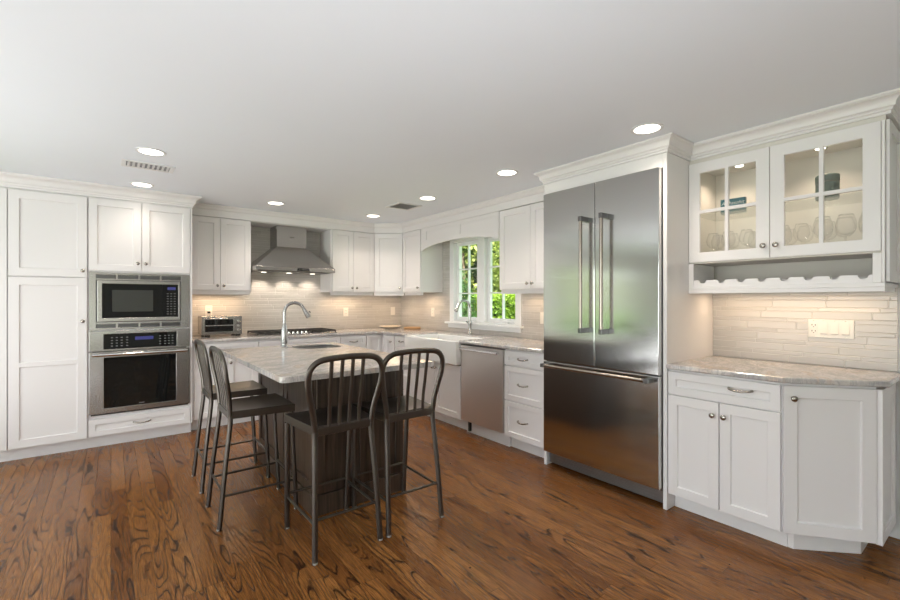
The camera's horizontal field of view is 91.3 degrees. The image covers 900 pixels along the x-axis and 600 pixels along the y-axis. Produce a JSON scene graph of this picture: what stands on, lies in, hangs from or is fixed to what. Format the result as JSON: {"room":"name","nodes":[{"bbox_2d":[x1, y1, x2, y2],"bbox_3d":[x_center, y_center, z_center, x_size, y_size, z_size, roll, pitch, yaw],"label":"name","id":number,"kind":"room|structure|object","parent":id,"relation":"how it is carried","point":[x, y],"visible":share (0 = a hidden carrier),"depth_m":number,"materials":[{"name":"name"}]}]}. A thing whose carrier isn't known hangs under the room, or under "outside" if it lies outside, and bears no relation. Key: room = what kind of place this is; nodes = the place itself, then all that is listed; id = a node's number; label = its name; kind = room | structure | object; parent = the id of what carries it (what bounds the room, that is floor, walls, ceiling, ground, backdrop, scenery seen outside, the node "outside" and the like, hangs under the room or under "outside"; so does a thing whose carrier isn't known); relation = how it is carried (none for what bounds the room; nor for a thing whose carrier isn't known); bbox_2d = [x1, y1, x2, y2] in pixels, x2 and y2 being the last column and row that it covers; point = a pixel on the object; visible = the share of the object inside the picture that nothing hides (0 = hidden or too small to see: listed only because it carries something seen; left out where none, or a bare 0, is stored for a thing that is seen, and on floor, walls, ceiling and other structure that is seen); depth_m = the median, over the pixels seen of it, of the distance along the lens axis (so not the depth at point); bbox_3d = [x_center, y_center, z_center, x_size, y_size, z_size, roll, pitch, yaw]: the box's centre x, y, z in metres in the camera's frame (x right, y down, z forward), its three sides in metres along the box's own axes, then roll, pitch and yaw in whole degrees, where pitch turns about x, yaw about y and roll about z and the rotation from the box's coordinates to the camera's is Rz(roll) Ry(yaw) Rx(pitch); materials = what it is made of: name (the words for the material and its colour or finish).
{"room":"kitchen","nodes":[
{"label":"kitchen","id":0,"kind":"room"},
{"bbox_2d":[98,347,180,351],"bbox_3d":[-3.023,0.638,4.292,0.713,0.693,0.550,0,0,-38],"label":"handle","id":1,"kind":"object","parent":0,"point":[100,349],"depth_m":3.99,"materials":[{"name":"silver metal"}]},
{"bbox_2d":[0,0,899,222],"bbox_3d":[-1.208,-1.075,0.028,10.720,0.120,12.320,0,0,-38],"label":"ceiling","id":2,"kind":"structure","parent":0,"point":[351,110],"depth_m":2.07,"materials":[{"name":"paint"}]},
{"bbox_2d":[130,182,153,187],"bbox_3d":[-2.704,-1.011,3.863,0.180,0.007,0.180,0,0,-38],"label":"recessed light","id":3,"kind":"object","parent":2,"relation":"in","point":[139,184],"visible":1,"depth_m":3.85,"materials":[{"name":"white"}]},
{"bbox_2d":[121,159,175,173],"bbox_3d":[-2.282,-1.010,3.329,0.330,0.010,0.200,0,0,-38],"label":"ceiling vent","id":4,"kind":"object","parent":2,"relation":"in","point":[124,162],"visible":1,"depth_m":3.32,"materials":[{"name":"silver metal"}]},
{"bbox_2d":[135,147,166,155],"bbox_3d":[-2.045,-1.011,3.007,0.180,0.007,0.180,0,0,-38],"label":"recessed light","id":5,"kind":"object","parent":2,"relation":"in","point":[143,150],"visible":1,"depth_m":3.00,"materials":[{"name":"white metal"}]},
{"bbox_2d":[267,201,284,204],"bbox_3d":[-1.824,-1.011,4.604,0.180,0.007,0.180,0,0,-38],"label":"recessed light","id":6,"kind":"object","parent":2,"relation":"in","point":[268,202],"visible":1,"depth_m":4.61,"materials":[{"name":"white plastic"}]},
{"bbox_2d":[365,214,380,217],"bbox_3d":[-0.926,-1.011,5.296,0.180,0.007,0.180,0,0,-38],"label":"recessed light","id":7,"kind":"object","parent":2,"relation":"in","point":[368,215],"visible":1,"depth_m":5.27,"materials":[{"name":"white"}]},
{"bbox_2d":[386,202,420,209],"bbox_3d":[-0.500,-1.010,4.753,0.290,0.010,0.290,0,0,-38],"label":"ceiling vent","id":8,"kind":"object","parent":2,"relation":"in","point":[403,206],"visible":1,"depth_m":4.74,"materials":[{"name":"silver metal"}]},
{"bbox_2d":[419,196,436,200],"bbox_3d":[-0.222,-1.011,4.374,0.180,0.007,0.180,0,0,-38],"label":"recessed light","id":9,"kind":"object","parent":2,"relation":"in","point":[427,198],"visible":1,"depth_m":4.38,"materials":[{"name":"white plastic"}]},
{"bbox_2d":[496,169,517,175],"bbox_3d":[0.453,-1.011,3.502,0.180,0.007,0.180,0,0,-38],"label":"recessed light","id":10,"kind":"object","parent":2,"relation":"in","point":[506,172],"visible":1,"depth_m":3.49,"materials":[{"name":"white"}]},
{"bbox_2d":[631,122,663,134],"bbox_3d":[1.166,-1.011,2.603,0.180,0.007,0.180,0,0,-38],"label":"recessed light","id":11,"kind":"object","parent":2,"relation":"in","point":[646,128],"visible":1,"depth_m":2.59,"materials":[{"name":"white plastic"}]},
{"bbox_2d":[0,415,899,599],"bbox_3d":[-1.118,1.340,0.173,8.640,0.060,9.840,0,0,-38],"label":"floor","id":12,"kind":"structure","parent":0,"point":[131,520],"depth_m":2.39,"materials":[{"name":"brown wood"}]},
{"bbox_2d":[0,187,87,461],"bbox_3d":[-3.574,0.203,3.896,0.586,2.215,0.694,0,0,-38],"label":"pantry cabinet","id":13,"kind":"object","parent":12,"relation":"on","point":[44,235],"visible":0.97,"depth_m":3.65,"materials":[{"name":"white wood"}]},
{"bbox_2d":[88,196,191,447],"bbox_3d":[-3.026,0.203,4.313,0.788,2.215,0.693,0,0,-38],"label":"tall cabinet","id":14,"kind":"object","parent":12,"relation":"on","point":[124,236],"visible":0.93,"depth_m":4.04,"materials":[{"name":"white wood"}]},
{"bbox_2d":[0,171,201,207],"bbox_3d":[-3.125,-0.960,4.021,1.450,0.108,0.395,0,0,-38],"label":"crown molding","id":15,"kind":"structure","parent":14,"relation":"attached to","point":[7,179],"depth_m":3.83,"materials":[{"name":"white wood"}]},
{"bbox_2d":[89,272,188,329],"bbox_3d":[-2.982,0.011,4.239,0.756,0.507,0.484,0,0,-38],"label":"microwave","id":16,"kind":"object","parent":14,"relation":"in","point":[116,300],"visible":1,"depth_m":4.03,"materials":[{"name":"silver metal"}]},
{"bbox_2d":[89,328,189,416],"bbox_3d":[-2.993,0.646,4.254,0.756,0.743,0.648,0,0,-38],"label":"wall oven","id":17,"kind":"object","parent":14,"relation":"in","point":[130,370],"visible":1,"depth_m":4.03,"materials":[{"name":"silver metal"}]},
{"bbox_2d":[191,340,257,429],"bbox_3d":[-2.476,0.870,4.758,0.624,0.881,0.643,0,0,-38],"label":"base cabinet","id":18,"kind":"object","parent":12,"relation":"on","point":[237,372],"visible":0.34,"depth_m":4.52,"materials":[{"name":"white wood"}]},
{"bbox_2d":[191,339,270,493],"bbox_3d":[-1.624,0.795,3.262,0.464,1.032,0.447,0,0,-38],"label":"bar stool","id":19,"kind":"object","parent":12,"relation":"on","point":[250,388],"visible":0.97,"depth_m":3.22,"materials":[{"name":"grey metal"}]},
{"bbox_2d":[206,346,297,531],"bbox_3d":[-1.250,0.795,2.777,0.464,1.032,0.447,0,0,-38],"label":"bar stool","id":20,"kind":"object","parent":12,"relation":"on","point":[273,403],"visible":0.98,"depth_m":2.73,"materials":[{"name":"grey metal"}]},
{"bbox_2d":[256,336,339,419],"bbox_3d":[-1.862,0.870,5.234,0.928,0.881,0.639,0,0,-38],"label":"base cabinet","id":21,"kind":"object","parent":12,"relation":"on","point":[325,339],"visible":0.13,"depth_m":5.00,"materials":[{"name":"white wood"}]},
{"bbox_2d":[258,348,402,516],"bbox_3d":[-0.947,0.869,3.339,0.659,0.882,1.255,0,0,-38],"label":"kitchen island","id":22,"kind":"object","parent":12,"relation":"on","point":[331,447],"visible":0.32,"depth_m":2.86,"materials":[{"name":"brown wood"}]},
{"bbox_2d":[220,342,433,382],"bbox_3d":[-0.974,0.411,3.182,0.967,0.031,1.630,0,0,-38],"label":"island countertop","id":23,"kind":"structure","parent":22,"relation":"on","point":[288,364],"depth_m":2.88,"materials":[{"name":"stone"}]},
{"bbox_2d":[281,301,310,346],"bbox_3d":[-1.316,0.204,3.758,0.250,0.385,0.060,0,0,-32],"label":"faucet","id":24,"kind":"object","parent":23,"relation":"on","point":[284,333],"visible":1,"depth_m":3.70,"materials":[{"name":"silver metal"}]},
{"bbox_2d":[292,345,339,348],"bbox_3d":[-1.138,0.476,3.744,0.377,0.149,0.337,0,0,-38],"label":"island sink","id":25,"kind":"object","parent":23,"relation":"in","point":[311,346],"visible":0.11,"depth_m":3.90,"materials":[{"name":"silver metal"}]},
{"bbox_2d":[284,353,383,565],"bbox_3d":[-0.658,0.795,2.463,0.447,1.032,0.464,0,0,-38],"label":"bar stool","id":26,"kind":"object","parent":12,"relation":"on","point":[348,417],"visible":1,"depth_m":2.37,"materials":[{"name":"grey metal"}]},
{"bbox_2d":[340,334,365,347],"bbox_3d":[-1.357,0.870,5.621,0.342,0.881,0.643,0,0,-38],"label":"base cabinet","id":27,"kind":"object","parent":12,"relation":"on","point":[353,340],"visible":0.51,"depth_m":5.41,"materials":[{"name":"white wood"}]},
{"bbox_2d":[366,334,382,350],"bbox_3d":[-0.885,0.870,6.006,0.875,0.881,0.610,0,0,-38],"label":"base cabinet","id":28,"kind":"object","parent":12,"relation":"on","point":[373,341],"visible":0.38,"depth_m":5.58,"materials":[{"name":"white wood"}]},
{"bbox_2d":[192,327,543,352],"bbox_3d":[-0.822,0.411,4.374,2.772,0.031,3.280,0,0,-38],"label":"countertop","id":29,"kind":"structure","parent":28,"relation":"on","point":[513,343],"depth_m":4.71,"materials":[{"name":"stone"}]},
{"bbox_2d":[198,315,241,336],"bbox_3d":[-2.529,0.285,4.843,0.395,0.222,0.301,0,0,-38],"label":"toaster oven","id":30,"kind":"object","parent":29,"relation":"on","point":[216,324],"visible":1,"depth_m":4.75,"materials":[{"name":"metal"}]},
{"bbox_2d":[247,328,336,335],"bbox_3d":[-1.875,0.377,5.241,0.910,0.038,0.490,0,0,-38],"label":"gas cooktop","id":31,"kind":"object","parent":29,"relation":"in","point":[276,332],"visible":0.91,"depth_m":5.16,"materials":[{"name":"metal"}]},
{"bbox_2d":[379,325,400,328],"bbox_3d":[-0.825,0.377,6.082,0.316,0.037,0.316,0,0,-38],"label":"serving bowl","id":32,"kind":"object","parent":29,"relation":"on","point":[383,326],"visible":1,"depth_m":6.02,"materials":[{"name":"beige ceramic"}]},
{"bbox_2d":[404,327,420,329],"bbox_3d":[-0.515,0.383,5.992,0.230,0.026,0.230,0,0,-38],"label":"cutting board","id":33,"kind":"object","parent":29,"relation":"on","point":[407,328],"visible":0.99,"depth_m":5.91,"materials":[{"name":"brown wood"}]},
{"bbox_2d":[405,334,481,365],"bbox_3d":[-0.044,0.527,4.847,0.487,0.238,0.952,0,0,-38],"label":"farmhouse sink","id":34,"kind":"object","parent":29,"relation":"in","point":[449,345],"visible":0.59,"depth_m":4.67,"materials":[{"name":"white ceramic"}]},
{"bbox_2d":[454,299,471,334],"bbox_3d":[0.137,0.195,5.035,0.237,0.403,0.107,0,0,-30],"label":"faucet","id":35,"kind":"object","parent":29,"relation":"on","point":[469,322],"visible":1,"depth_m":5.04,"materials":[{"name":"silver metal"}]},
{"bbox_2d":[382,334,395,352],"bbox_3d":[-0.538,0.870,5.704,0.679,0.881,0.328,0,0,-38],"label":"base cabinet","id":36,"kind":"object","parent":12,"relation":"on","point":[388,341],"visible":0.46,"depth_m":5.52,"materials":[{"name":"white wood"}]},
{"bbox_2d":[352,348,444,537],"bbox_3d":[-0.328,0.795,2.718,0.447,1.032,0.464,0,0,-38],"label":"bar stool","id":37,"kind":"object","parent":12,"relation":"on","point":[406,407],"visible":0.91,"depth_m":2.63,"materials":[{"name":"grey metal"}]},
{"bbox_2d":[395,335,409,395],"bbox_3d":[-0.337,0.870,5.439,0.683,0.881,0.335,0,0,-38],"label":"base cabinet","id":38,"kind":"object","parent":12,"relation":"on","point":[399,340],"visible":0.15,"depth_m":5.23,"materials":[{"name":"white wood"}]},
{"bbox_2d":[410,362,466,429],"bbox_3d":[0.063,0.983,4.925,0.679,0.655,0.966,0,0,-38],"label":"base cabinet","id":39,"kind":"object","parent":12,"relation":"on","point":[448,401],"visible":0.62,"depth_m":4.61,"materials":[{"name":"white wood"}]},
{"bbox_2d":[459,344,510,446],"bbox_3d":[0.509,0.875,4.281,0.658,0.870,0.586,0,0,-38],"label":"dishwasher","id":40,"kind":"object","parent":12,"relation":"on","point":[483,399],"visible":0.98,"depth_m":4.08,"materials":[{"name":"silver metal"}]},
{"bbox_2d":[505,349,543,457],"bbox_3d":[0.859,0.870,3.888,0.683,0.881,0.458,0,0,-38],"label":"base cabinet","id":41,"kind":"object","parent":12,"relation":"on","point":[524,376],"visible":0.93,"depth_m":3.70,"materials":[{"name":"white wood"}]},
{"bbox_2d":[540,167,662,502],"bbox_3d":[1.250,0.229,3.281,0.738,2.119,0.930,0,0,-38],"label":"refrigerator","id":42,"kind":"object","parent":12,"relation":"on","point":[603,365],"visible":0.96,"depth_m":3.01,"materials":[{"name":"silver metal"}]},
{"bbox_2d":[544,152,712,509],"bbox_3d":[1.320,0.194,3.333,0.677,2.232,0.980,0,0,-38],"label":"refrigerator surround","id":43,"kind":"object","parent":12,"relation":"on","point":[687,318],"visible":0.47,"depth_m":2.85,"materials":[{"name":"white wood"}]},
{"bbox_2d":[668,369,786,546],"bbox_3d":[1.778,0.870,2.696,0.683,0.881,0.586,0,0,-38],"label":"base cabinet","id":44,"kind":"object","parent":12,"relation":"on","point":[725,432],"visible":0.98,"depth_m":2.48,"materials":[{"name":"white wood"}]},
{"bbox_2d":[666,356,899,387],"bbox_3d":[1.899,0.411,2.555,0.684,0.031,0.958,0,0,-38],"label":"countertop","id":45,"kind":"structure","parent":44,"relation":"on","point":[763,370],"depth_m":2.42,"materials":[{"name":"stone"}]},
{"bbox_2d":[782,383,895,553],"bbox_3d":[2.076,0.870,2.338,0.657,0.881,0.344,0,0,-38],"label":"base cabinet","id":46,"kind":"object","parent":12,"relation":"on","point":[839,442],"visible":0.97,"depth_m":2.23,"materials":[{"name":"white wood"}]},
{"bbox_2d":[430,131,899,538],"bbox_3d":[2.292,0.147,2.727,0.120,2.325,9.720,0,0,-38],"label":"wall","id":47,"kind":"structure","parent":0,"point":[895,532],"depth_m":2.41,"materials":[{"name":"paint"}]},
{"bbox_2d":[403,230,442,294],"bbox_3d":[-0.374,-0.472,5.754,0.377,0.825,0.425,0,0,-38],"label":"upper cabinet","id":48,"kind":"object","parent":47,"relation":"attached to","point":[422,270],"visible":0.99,"depth_m":5.62,"materials":[{"name":"white wood"}]},
{"bbox_2d":[421,211,499,250],"bbox_3d":[0.196,-0.750,5.045,0.339,0.270,1.392,0,0,-38],"label":"window valance","id":49,"kind":"object","parent":47,"relation":"attached to","point":[487,225],"visible":0.99,"depth_m":4.83,"materials":[{"name":"white wood"}]},
{"bbox_2d":[401,241,543,339],"bbox_3d":[0.278,-0.242,5.231,0.012,1.276,3.295,0,0,-38],"label":"tile backsplash","id":50,"kind":"structure","parent":47,"relation":"attached to","point":[415,309],"depth_m":5.66,"materials":[{"name":"beige tile"}]},
{"bbox_2d":[431,308,434,316],"bbox_3d":[-0.229,0.162,5.872,0.008,0.117,0.072,0,0,-38],"label":"wall outlet","id":51,"kind":"object","parent":50,"relation":"attached to","point":[432,309],"visible":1,"depth_m":5.86,"materials":[{"name":"white plastic"}]},
{"bbox_2d":[540,312,543,323],"bbox_3d":[0.924,0.180,4.374,0.010,0.117,0.072,0,0,-38],"label":"light switch","id":52,"kind":"object","parent":50,"relation":"attached to","point":[541,313],"visible":0.61,"depth_m":4.38,"materials":[{"name":"white plastic"}]},
{"bbox_2d":[445,237,523,332],"bbox_3d":[0.393,-0.225,5.120,0.165,1.140,1.310,0,0,-38],"label":"window","id":53,"kind":"structure","parent":47,"relation":"in","point":[484,320],"depth_m":5.11,"materials":[{"name":"white wood"}]},
{"bbox_2d":[500,202,543,293],"bbox_3d":[0.867,-0.472,4.146,0.377,0.825,0.848,0,0,-38],"label":"upper cabinet","id":54,"kind":"object","parent":47,"relation":"attached to","point":[521,228],"visible":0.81,"depth_m":4.14,"materials":[{"name":"white wood"}]},
{"bbox_2d":[689,115,899,293],"bbox_3d":[2.012,-0.482,2.649,0.417,0.880,0.948,0,0,-38],"label":"upper cabinet","id":55,"kind":"object","parent":47,"relation":"attached to","point":[777,178],"visible":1,"depth_m":2.58,"materials":[{"name":"white wood"}]},
{"bbox_2d":[495,88,899,210],"bbox_3d":[1.344,-0.951,3.254,0.735,0.127,2.859,0,0,-38],"label":"crown molding","id":56,"kind":"structure","parent":55,"relation":"attached to","point":[887,103],"depth_m":2.71,"materials":[{"name":"white wood"}]},
{"bbox_2d":[721,197,746,215],"bbox_3d":[1.861,-0.616,2.888,0.036,0.098,0.140,0,0,-42],"label":"gift box","id":57,"kind":"object","parent":55,"relation":"on","point":[741,200],"visible":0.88,"depth_m":2.86,"materials":[{"name":"teal"}]},
{"bbox_2d":[815,173,839,201],"bbox_3d":[2.128,-0.635,2.481,0.111,0.137,0.111,0,0,-38],"label":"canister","id":58,"kind":"object","parent":55,"relation":"on","point":[831,180],"visible":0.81,"depth_m":2.44,"materials":[{"name":"teal glass"}]},
{"bbox_2d":[835,213,856,234],"bbox_3d":[2.146,-0.364,2.382,0.090,0.197,0.090,0,0,-38],"label":"wine glass","id":59,"kind":"object","parent":55,"relation":"in","point":[849,213],"visible":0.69,"depth_m":2.38,"materials":[{"name":"clear glass"}]},
{"bbox_2d":[713,288,897,371],"bbox_3d":[2.169,0.143,2.779,0.012,0.506,0.933,0,0,-38],"label":"tile backsplash","id":60,"kind":"structure","parent":47,"relation":"attached to","point":[760,326],"depth_m":2.73,"materials":[{"name":"beige tile"}]},
{"bbox_2d":[808,319,854,338],"bbox_3d":[2.273,0.171,2.623,0.012,0.110,0.211,0,0,-38],"label":"switch plate","id":61,"kind":"object","parent":60,"relation":"attached to","point":[823,328],"visible":1,"depth_m":2.62,"materials":[{"name":"white plastic"}]},
{"bbox_2d":[810,322,816,333],"bbox_3d":[2.222,0.172,2.687,0.003,0.068,0.035,0,0,-38],"label":"receptacle","id":62,"kind":"object","parent":61,"relation":"attached to","point":[813,325],"depth_m":2.69,"materials":[{"name":"white plastic"}]},
{"bbox_3d":[-4.086,0.147,4.022,8.640,2.325,0.120,0,0,-38],"label":"wall","id":63,"kind":"structure","parent":0,"visible":0},
{"bbox_2d":[192,215,250,294],"bbox_3d":[-2.562,-0.472,4.860,0.612,0.825,0.389,0,0,-38],"label":"upper cabinet","id":64,"kind":"object","parent":63,"relation":"attached to","point":[221,247],"visible":0.91,"depth_m":4.73,"materials":[{"name":"white wood"}]},
{"bbox_2d":[251,221,329,232],"bbox_3d":[-1.973,-0.888,5.359,0.925,0.014,0.317,0,0,-38],"label":"soffit panel","id":65,"kind":"object","parent":64,"relation":"attached to","point":[253,223],"visible":0.57,"depth_m":5.27,"materials":[{"name":"white wood"}]},
{"bbox_2d":[251,225,334,274],"bbox_3d":[-1.916,-0.602,5.286,0.920,0.556,0.499,0,0,-38],"label":"range hood","id":66,"kind":"object","parent":63,"relation":"attached to","point":[287,253],"visible":0.97,"depth_m":5.20,"materials":[{"name":"metal"}]},
{"bbox_2d":[192,226,400,335],"bbox_3d":[-1.829,-0.242,5.679,2.778,1.276,0.012,0,0,-38],"label":"tile backsplash","id":67,"kind":"structure","parent":63,"relation":"attached to","point":[262,309],"depth_m":5.55,"materials":[{"name":"beige tile"}]},
{"bbox_2d":[205,305,211,315],"bbox_3d":[-2.721,0.120,4.963,0.072,0.117,0.032,0,0,-38],"label":"wall outlet","id":68,"kind":"object","parent":67,"relation":"attached to","point":[208,308],"visible":1,"depth_m":4.97,"materials":[{"name":"white plastic"}]},
{"bbox_2d":[343,308,347,315],"bbox_3d":[-1.418,0.164,5.983,0.072,0.117,0.008,0,0,-38],"label":"wall outlet","id":69,"kind":"object","parent":67,"relation":"attached to","point":[345,310],"visible":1,"depth_m":5.98,"materials":[{"name":"white plastic"}]},
{"bbox_2d":[391,307,394,314],"bbox_3d":[-0.835,0.160,6.431,0.072,0.117,0.010,0,0,-38],"label":"light switch","id":70,"kind":"object","parent":67,"relation":"attached to","point":[392,308],"visible":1,"depth_m":6.43,"materials":[{"name":"white plastic"}]},
{"bbox_2d":[320,229,373,295],"bbox_3d":[-1.344,-0.472,5.799,0.603,0.825,0.389,0,0,-38],"label":"upper cabinet","id":71,"kind":"object","parent":63,"relation":"attached to","point":[350,253],"visible":0.99,"depth_m":5.65,"materials":[{"name":"white wood"}]},
{"bbox_2d":[374,233,404,295],"bbox_3d":[-0.785,-0.471,6.083,0.627,0.827,0.619,0,0,-38],"label":"upper cabinet","id":72,"kind":"object","parent":63,"relation":"attached to","point":[388,248],"visible":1,"depth_m":5.84,"materials":[{"name":"white wood"}]},
{"bbox_2d":[192,198,497,233],"bbox_3d":[-1.081,-0.951,5.167,3.228,0.127,1.441,0,0,3],"label":"crown molding","id":73,"kind":"structure","parent":72,"relation":"attached to","point":[488,206],"depth_m":5.10,"materials":[{"name":"white wood"}]},
{"label":"outside","id":74,"kind":"structure","parent":0,"visible":0},
{"bbox_3d":[0.000,1.920,0.000,120.000,0.020,120.000,0,0,-38],"label":"ground","id":75,"kind":"structure","parent":74,"visible":0},
{"bbox_2d":[462,268,476,316],"bbox_3d":[0.287,0.447,12.750,1.508,2.948,1.871,0,0,-38],"label":"leafy tree","id":76,"kind":"object","parent":75,"relation":"on","point":[464,284],"visible":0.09,"depth_m":12.54,"materials":[{"name":"green plant"}]},
{"bbox_2d":[462,244,476,291],"bbox_3d":[0.077,-1.123,17.197,3.081,6.078,2.950,0,0,-38],"label":"leafy tree","id":77,"kind":"object","parent":75,"relation":"on","point":[464,255],"visible":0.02,"depth_m":16.85,"materials":[{"name":"green plant"}]},
{"bbox_2d":[464,245,499,292],"bbox_3d":[2.124,-1.778,19.432,5.414,7.880,5.643,0,0,-33],"label":"leafy tree","id":78,"kind":"object","parent":75,"relation":"on","point":[474,276],"visible":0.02,"depth_m":18.55,"materials":[{"name":"green plant"}]},
{"bbox_2d":[462,293,514,318],"bbox_3d":[0.127,0.838,14.939,1.476,2.145,11.624,0,0,-38],"label":"clipped hedge","id":79,"kind":"object","parent":75,"relation":"on","point":[496,298],"visible":0.02,"depth_m":12.26,"materials":[{"name":"green plant"}]},
{"bbox_2d":[492,241,500,293],"bbox_3d":[2.797,-1.290,14.934,3.263,7.201,3.838,0,0,-38],"label":"leafy tree","id":80,"kind":"object","parent":75,"relation":"on","point":[495,271],"visible":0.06,"depth_m":14.94,"materials":[{"name":"green plant"}]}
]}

